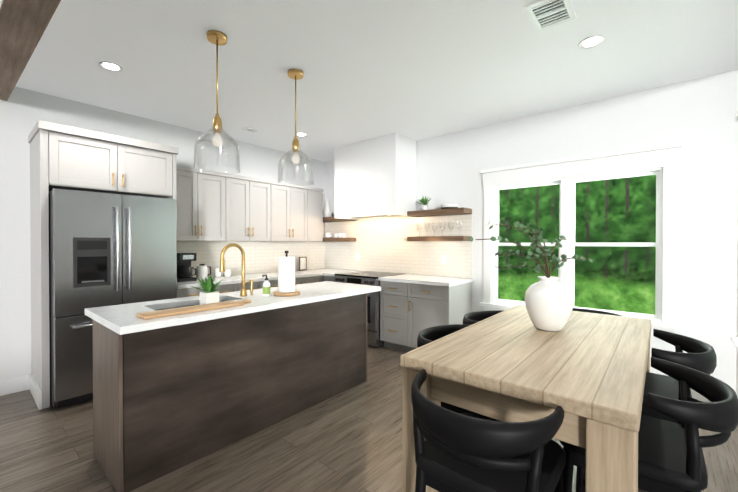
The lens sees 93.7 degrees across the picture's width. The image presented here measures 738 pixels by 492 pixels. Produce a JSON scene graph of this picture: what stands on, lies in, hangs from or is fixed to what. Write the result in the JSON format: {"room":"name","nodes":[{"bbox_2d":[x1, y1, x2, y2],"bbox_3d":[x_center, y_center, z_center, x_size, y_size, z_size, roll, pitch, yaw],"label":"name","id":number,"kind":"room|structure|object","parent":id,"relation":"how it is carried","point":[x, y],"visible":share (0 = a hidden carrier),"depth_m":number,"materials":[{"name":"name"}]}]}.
{"room":"kitchen","nodes":[
{"label":"kitchen","id":0,"kind":"room"},
{"bbox_2d":[0,87,324,379],"bbox_3d":[-2.947,-0.060,3.507,0.150,2.750,6.900,0,1,40],"label":"wall","id":1,"kind":"structure","parent":0,"point":[23,111],"depth_m":3.18,"materials":[{"name":"paint"}]},
{"bbox_2d":[0,374,27,395],"bbox_3d":[-4.054,1.256,2.079,0.016,0.140,2.915,0,1,40],"label":"baseboard","id":2,"kind":"structure","parent":1,"relation":"attached to","point":[11,385],"depth_m":3.10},
{"bbox_2d":[28,373,41,409],"bbox_3d":[-2.880,1.249,2.984,0.600,0.140,0.016,0,1,40],"label":"baseboard","id":3,"kind":"structure","parent":1,"relation":"attached to","point":[33,386],"depth_m":2.94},
{"bbox_2d":[0,345,737,491],"bbox_3d":[-1.015,1.387,1.885,5.210,0.120,6.900,0,1,40],"label":"floor","id":4,"kind":"structure","parent":0,"point":[349,440],"depth_m":2.22,"materials":[{"name":"brown wood"}]},
{"bbox_2d":[28,120,179,408],"bbox_3d":[-2.550,0.154,3.367,0.639,2.328,1.007,0,1,40],"label":"tall cabinet","id":5,"kind":"object","parent":4,"relation":"on","point":[61,156],"depth_m":3.00,"materials":[{"name":"white wood"}]},
{"bbox_2d":[49,188,176,407],"bbox_3d":[-2.461,0.429,3.301,0.840,1.775,0.902,0,1,40],"label":"refrigerator","id":6,"kind":"object","parent":4,"relation":"on","point":[107,249],"visible":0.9,"depth_m":2.91,"materials":[{"name":"metal"}]},
{"bbox_2d":[176,147,239,297],"bbox_3d":[-2.003,0.149,4.014,0.639,2.328,0.688,0,1,40],"label":"tall cabinet","id":7,"kind":"object","parent":4,"relation":"on","point":[218,212],"depth_m":4.15,"materials":[{"name":"white wood"}]},
{"bbox_2d":[177,253,196,281],"bbox_3d":[-2.118,0.240,3.987,0.223,0.320,0.201,0,1,40],"label":"coffee maker","id":8,"kind":"object","parent":7,"relation":"on","point":[184,269],"visible":0.88,"depth_m":3.91,"materials":[{"name":"black plastic"}]},
{"bbox_2d":[193,264,210,279],"bbox_3d":[-2.003,0.306,4.155,0.130,0.185,0.221,0,1,40],"label":"kettle","id":9,"kind":"object","parent":7,"relation":"on","point":[202,270],"visible":0.88,"depth_m":4.10,"materials":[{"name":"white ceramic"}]},
{"bbox_2d":[92,295,366,491],"bbox_3d":[-0.891,0.875,2.784,0.587,0.890,2.020,0,1,40],"label":"kitchen island","id":10,"kind":"object","parent":4,"relation":"on","point":[172,393],"depth_m":2.20,"materials":[{"name":"brown wood"}]},
{"bbox_2d":[85,281,380,334],"bbox_3d":[-0.839,0.410,2.736,0.754,0.040,2.080,0,1,40],"label":"island countertop","id":11,"kind":"structure","parent":10,"relation":"on","point":[121,319],"depth_m":2.33,"materials":[{"name":"white stone"}]},
{"bbox_2d":[136,300,250,319],"bbox_3d":[-1.042,0.385,2.148,0.130,0.018,0.660,0,1,40],"label":"cutting board","id":12,"kind":"object","parent":11,"relation":"on","point":[174,311],"visible":1,"depth_m":2.06,"materials":[{"name":"brown wood"}]},
{"bbox_2d":[191,275,221,304],"bbox_3d":[-1.075,0.292,2.309,0.177,0.202,0.199,0,1,40],"label":"potted plant","id":13,"kind":"object","parent":11,"relation":"on","point":[209,294],"visible":0.98,"depth_m":2.29,"materials":[{"name":"white ceramic"}]},
{"bbox_2d":[262,274,269,296],"bbox_3d":[-0.798,0.305,2.683,0.056,0.170,0.064,0,1,40],"label":"soap bottle","id":14,"kind":"object","parent":11,"relation":"on","point":[266,288],"visible":1,"depth_m":2.66,"materials":[{"name":"white plastic"}]},
{"bbox_2d":[273,251,299,295],"bbox_3d":[-0.662,0.214,2.782,0.209,0.351,0.209,0,1,40],"label":"paper towel holder","id":15,"kind":"object","parent":11,"relation":"on","point":[286,275],"visible":1,"depth_m":2.72,"materials":[{"name":"white paper"}]},
{"bbox_2d":[240,176,287,289],"bbox_3d":[-1.565,0.178,4.533,0.639,2.263,0.669,0,1,40],"label":"tall cabinet","id":16,"kind":"object","parent":4,"relation":"on","point":[263,203],"depth_m":4.77,"materials":[{"name":"white wood"}]},
{"bbox_2d":[215,268,221,277],"bbox_3d":[-1.893,0.337,4.347,0.078,0.120,0.080,0,1,40],"label":"jar","id":17,"kind":"object","parent":16,"relation":"on","point":[218,274],"depth_m":4.31,"materials":[{"name":"white ceramic"}]},
{"bbox_2d":[224,269,230,276],"bbox_3d":[-1.815,0.346,4.439,0.078,0.100,0.080,0,1,40],"label":"jar","id":18,"kind":"object","parent":16,"relation":"on","point":[227,273],"depth_m":4.41,"materials":[{"name":"white ceramic"}]},
{"bbox_2d":[288,183,323,284],"bbox_3d":[-1.133,0.174,5.043,0.639,2.263,0.668,0,1,40],"label":"tall cabinet","id":19,"kind":"object","parent":4,"relation":"on","point":[305,203],"depth_m":5.30,"materials":[{"name":"white wood"}]},
{"bbox_2d":[324,222,348,272],"bbox_3d":[-0.717,0.170,5.535,0.639,2.263,0.620,0,1,40],"label":"tall cabinet","id":20,"kind":"object","parent":4,"relation":"on","point":[325,269],"depth_m":5.71,"materials":[{"name":"white wood"}]},
{"bbox_2d":[299,257,306,270],"bbox_3d":[-1.049,0.279,5.479,0.017,0.219,0.140,0,1,40],"label":"picture frame","id":21,"kind":"object","parent":20,"relation":"on","point":[302,263],"visible":1,"depth_m":5.47,"materials":[{"name":"white paper"}]},
{"bbox_2d":[323,268,366,281],"bbox_3d":[-0.367,0.847,5.233,0.283,0.911,0.638,0,1,40],"label":"base cabinet","id":22,"kind":"object","parent":4,"relation":"on","point":[328,276],"depth_m":5.12,"materials":[{"name":"grey wood"}]},
{"bbox_2d":[334,271,403,347],"bbox_3d":[-0.008,0.847,4.845,0.760,0.916,0.732,0,1,40],"label":"range oven","id":23,"kind":"object","parent":4,"relation":"on","point":[370,278],"visible":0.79,"depth_m":4.44,"materials":[{"name":"silver metal"}]},
{"bbox_2d":[378,272,426,350],"bbox_3d":[0.487,0.852,4.511,0.425,0.911,0.638,0,1,40],"label":"base cabinet","id":24,"kind":"object","parent":4,"relation":"on","point":[391,293],"depth_m":4.33,"materials":[{"name":"grey wood"}]},
{"bbox_2d":[403,276,473,351],"bbox_3d":[0.864,0.855,4.192,0.563,0.911,0.638,0,1,40],"label":"base cabinet","id":25,"kind":"object","parent":4,"relation":"on","point":[412,305],"depth_m":4.04,"materials":[{"name":"grey wood"}]},
{"bbox_2d":[417,324,497,420],"bbox_3d":[0.490,0.886,1.761,0.484,0.885,0.462,0,1,40],"label":"chair","id":26,"kind":"object","parent":4,"relation":"on","point":[428,335],"visible":0.23,"depth_m":1.90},
{"bbox_2d":[463,310,504,421],"bbox_3d":[0.838,0.883,2.173,0.484,0.885,0.462,0,1,40],"label":"chair","id":27,"kind":"object","parent":4,"relation":"on","point":[473,317],"visible":0.17,"depth_m":2.37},
{"bbox_2d":[411,369,565,491],"bbox_3d":[0.383,0.891,1.134,0.462,0.885,0.484,0,1,40],"label":"chair","id":28,"kind":"object","parent":4,"relation":"on","point":[462,452],"visible":1,"depth_m":0.98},
{"bbox_2d":[400,305,651,491],"bbox_3d":[0.863,0.874,1.655,0.730,0.910,1.440,0,1,40],"label":"dining table","id":29,"kind":"object","parent":4,"relation":"on","point":[586,371],"visible":0.85,"depth_m":1.20,"materials":[{"name":"brown wood"}]},
{"bbox_2d":[469,220,592,331],"bbox_3d":[0.799,0.146,1.714,0.484,0.543,0.374,0,1,40],"label":"vase","id":30,"kind":"object","parent":29,"relation":"on","point":[549,301],"visible":1,"depth_m":1.69,"materials":[{"name":"white ceramic"}]},
{"bbox_2d":[572,308,621,315],"bbox_3d":[1.404,0.882,2.295,0.462,0.885,0.484,0,1,40],"label":"chair","id":31,"kind":"object","parent":4,"relation":"on","point":[590,311],"visible":0.15,"depth_m":2.42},
{"bbox_2d":[559,357,737,491],"bbox_3d":[0.977,0.890,1.244,0.484,0.885,0.462,0,1,40],"label":"chair","id":32,"kind":"object","parent":4,"relation":"on","point":[671,457],"visible":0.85,"depth_m":1.09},
{"bbox_2d":[641,329,716,423],"bbox_3d":[1.365,0.887,1.702,0.484,0.885,0.462,0,1,40],"label":"chair","id":33,"kind":"object","parent":4,"relation":"on","point":[699,355],"visible":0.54,"depth_m":1.57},
{"bbox_2d":[15,0,737,161],"bbox_3d":[-1.015,-1.483,1.863,5.210,0.120,6.900,0,1,40],"label":"ceiling","id":34,"kind":"structure","parent":0,"point":[417,70],"depth_m":2.67,"materials":[{"name":"paint"}]},
{"bbox_2d":[0,0,60,100],"bbox_3d":[-1.458,-1.345,1.566,4.602,0.149,0.336,0,1,40],"label":"ceiling beam","id":35,"kind":"structure","parent":34,"relation":"attached to","point":[24,24],"depth_m":2.06,"materials":[{"name":"wood"}]},
{"bbox_2d":[99,61,122,71],"bbox_3d":[-2.051,-1.425,2.752,0.156,0.010,0.156,0,1,40],"label":"recessed light","id":36,"kind":"object","parent":34,"relation":"in","point":[110,66],"visible":1,"depth_m":2.75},
{"bbox_2d":[193,30,240,173],"bbox_3d":[-1.031,-0.971,2.352,0.296,0.910,0.296,0,1,40],"label":"pendant light","id":37,"kind":"object","parent":34,"relation":"hanging from","point":[216,37],"visible":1,"depth_m":2.33,"materials":[{"name":"clear glass"}]},
{"bbox_2d":[242,127,257,132],"bbox_3d":[-1.470,-1.435,4.277,0.100,0.012,0.160,0,1,40],"label":"ceiling vent","id":38,"kind":"object","parent":34,"relation":"in","point":[250,129],"visible":0.96,"depth_m":4.26,"materials":[{"name":"metal"}]},
{"bbox_2d":[277,69,313,185],"bbox_3d":[-0.605,-0.975,2.856,0.296,0.910,0.296,0,1,40],"label":"pendant light","id":39,"kind":"object","parent":34,"relation":"hanging from","point":[296,74],"visible":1,"depth_m":2.83,"materials":[{"name":"clear glass"}]},
{"bbox_2d":[296,133,307,136],"bbox_3d":[-0.872,-1.438,4.472,0.156,0.010,0.156,0,1,40],"label":"recessed light","id":40,"kind":"object","parent":34,"relation":"in","point":[301,134],"visible":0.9,"depth_m":4.47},
{"bbox_2d":[524,0,575,31],"bbox_3d":[1.104,-1.419,2.101,0.220,0.012,0.300,0,1,40],"label":"ceiling vent","id":41,"kind":"object","parent":34,"relation":"in","point":[544,14],"visible":0.98,"depth_m":2.10,"materials":[{"name":"metal"}]},
{"bbox_2d":[578,35,604,48],"bbox_3d":[1.553,-1.422,2.416,0.156,0.010,0.156,0,1,40],"label":"recessed light","id":42,"kind":"object","parent":34,"relation":"in","point":[590,42],"visible":0.98,"depth_m":2.42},
{"bbox_2d":[325,69,737,390],"bbox_3d":[1.164,-0.068,4.451,4.910,2.750,0.150,0,1,40],"label":"wall","id":43,"kind":"structure","parent":0,"point":[695,117],"depth_m":3.05,"materials":[{"name":"paint"}]},
{"bbox_2d":[334,132,415,219],"bbox_3d":[0.071,-0.925,4.934,1.110,1.038,0.487,0,1,40],"label":"range hood","id":44,"kind":"object","parent":43,"relation":"attached to","point":[375,177],"visible":0.98,"depth_m":4.65,"materials":[{"name":"white paint"}]},
{"bbox_2d":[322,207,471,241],"bbox_3d":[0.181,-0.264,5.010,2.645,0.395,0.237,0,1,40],"label":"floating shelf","id":45,"kind":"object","parent":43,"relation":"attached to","point":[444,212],"visible":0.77,"depth_m":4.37,"materials":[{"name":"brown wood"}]},
{"bbox_2d":[324,233,331,237],"bbox_3d":[-0.675,-0.171,5.736,0.147,0.075,0.147,0,0,28],"label":"bowl","id":46,"kind":"object","parent":45,"relation":"on","point":[327,235],"depth_m":5.68,"materials":[{"name":"white ceramic"}]},
{"bbox_2d":[323,200,333,216],"bbox_3d":[-0.662,-0.618,5.722,0.228,0.300,0.132,0,1,40],"label":"decorative vase","id":47,"kind":"object","parent":45,"relation":"on","point":[326,211],"visible":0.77,"depth_m":5.71,"materials":[{"name":"ceramic"}]},
{"bbox_2d":[417,196,430,209],"bbox_3d":[0.718,-0.562,4.549,0.260,0.206,0.177,0,1,40],"label":"potted plant","id":48,"kind":"object","parent":45,"relation":"on","point":[424,202],"visible":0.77,"depth_m":4.51,"materials":[{"name":"green plant"}]},
{"bbox_2d":[416,221,462,236],"bbox_3d":[0.888,-0.218,4.414,0.651,0.190,0.076,0,1,40],"label":"glasses","id":49,"kind":"object","parent":45,"relation":"on","point":[436,227],"visible":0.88,"depth_m":4.42,"materials":[{"name":"clear glass"}]},
{"bbox_2d":[441,204,457,208],"bbox_3d":[1.004,-0.485,4.314,0.220,0.054,0.217,0,1,40],"label":"decorative plates","id":50,"kind":"object","parent":45,"relation":"on","point":[445,206],"visible":0.85,"depth_m":4.23,"materials":[{"name":"ceramic"}]},
{"bbox_2d":[480,142,681,336],"bbox_3d":[2.063,-0.041,3.625,1.790,1.720,0.170,0,1,40],"label":"window","id":51,"kind":"structure","parent":43,"relation":"in","point":[660,162],"depth_m":3.46,"materials":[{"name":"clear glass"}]},
{"bbox_2d":[690,388,710,402],"bbox_3d":[2.116,1.244,3.547,2.215,0.140,0.016,0,1,40],"label":"baseboard","id":52,"kind":"structure","parent":43,"relation":"attached to","point":[696,395],"depth_m":2.95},
{"bbox_2d":[736,207,737,393],"bbox_3d":[0.917,-0.035,0.240,0.150,2.750,6.900,0,1,40],"label":"wall","id":53,"kind":"structure","parent":0,"point":[737,312],"depth_m":2.79,"materials":[{"name":"paint"}]},
{"bbox_2d":[731,112,737,349],"bbox_3d":[2.309,-0.074,1.964,0.170,1.810,1.670,0,1,40],"label":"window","id":54,"kind":"structure","parent":53,"relation":"in","point":[734,340],"depth_m":2.56,"materials":[{"name":"clear glass"}]},
{"label":"outside","id":55,"kind":"structure","parent":0,"visible":0},
{"bbox_2d":[498,175,655,314],"bbox_3d":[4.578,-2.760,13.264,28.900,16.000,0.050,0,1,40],"label":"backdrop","id":56,"kind":"structure","parent":55,"point":[602,190],"depth_m":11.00,"materials":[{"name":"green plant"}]}
]}

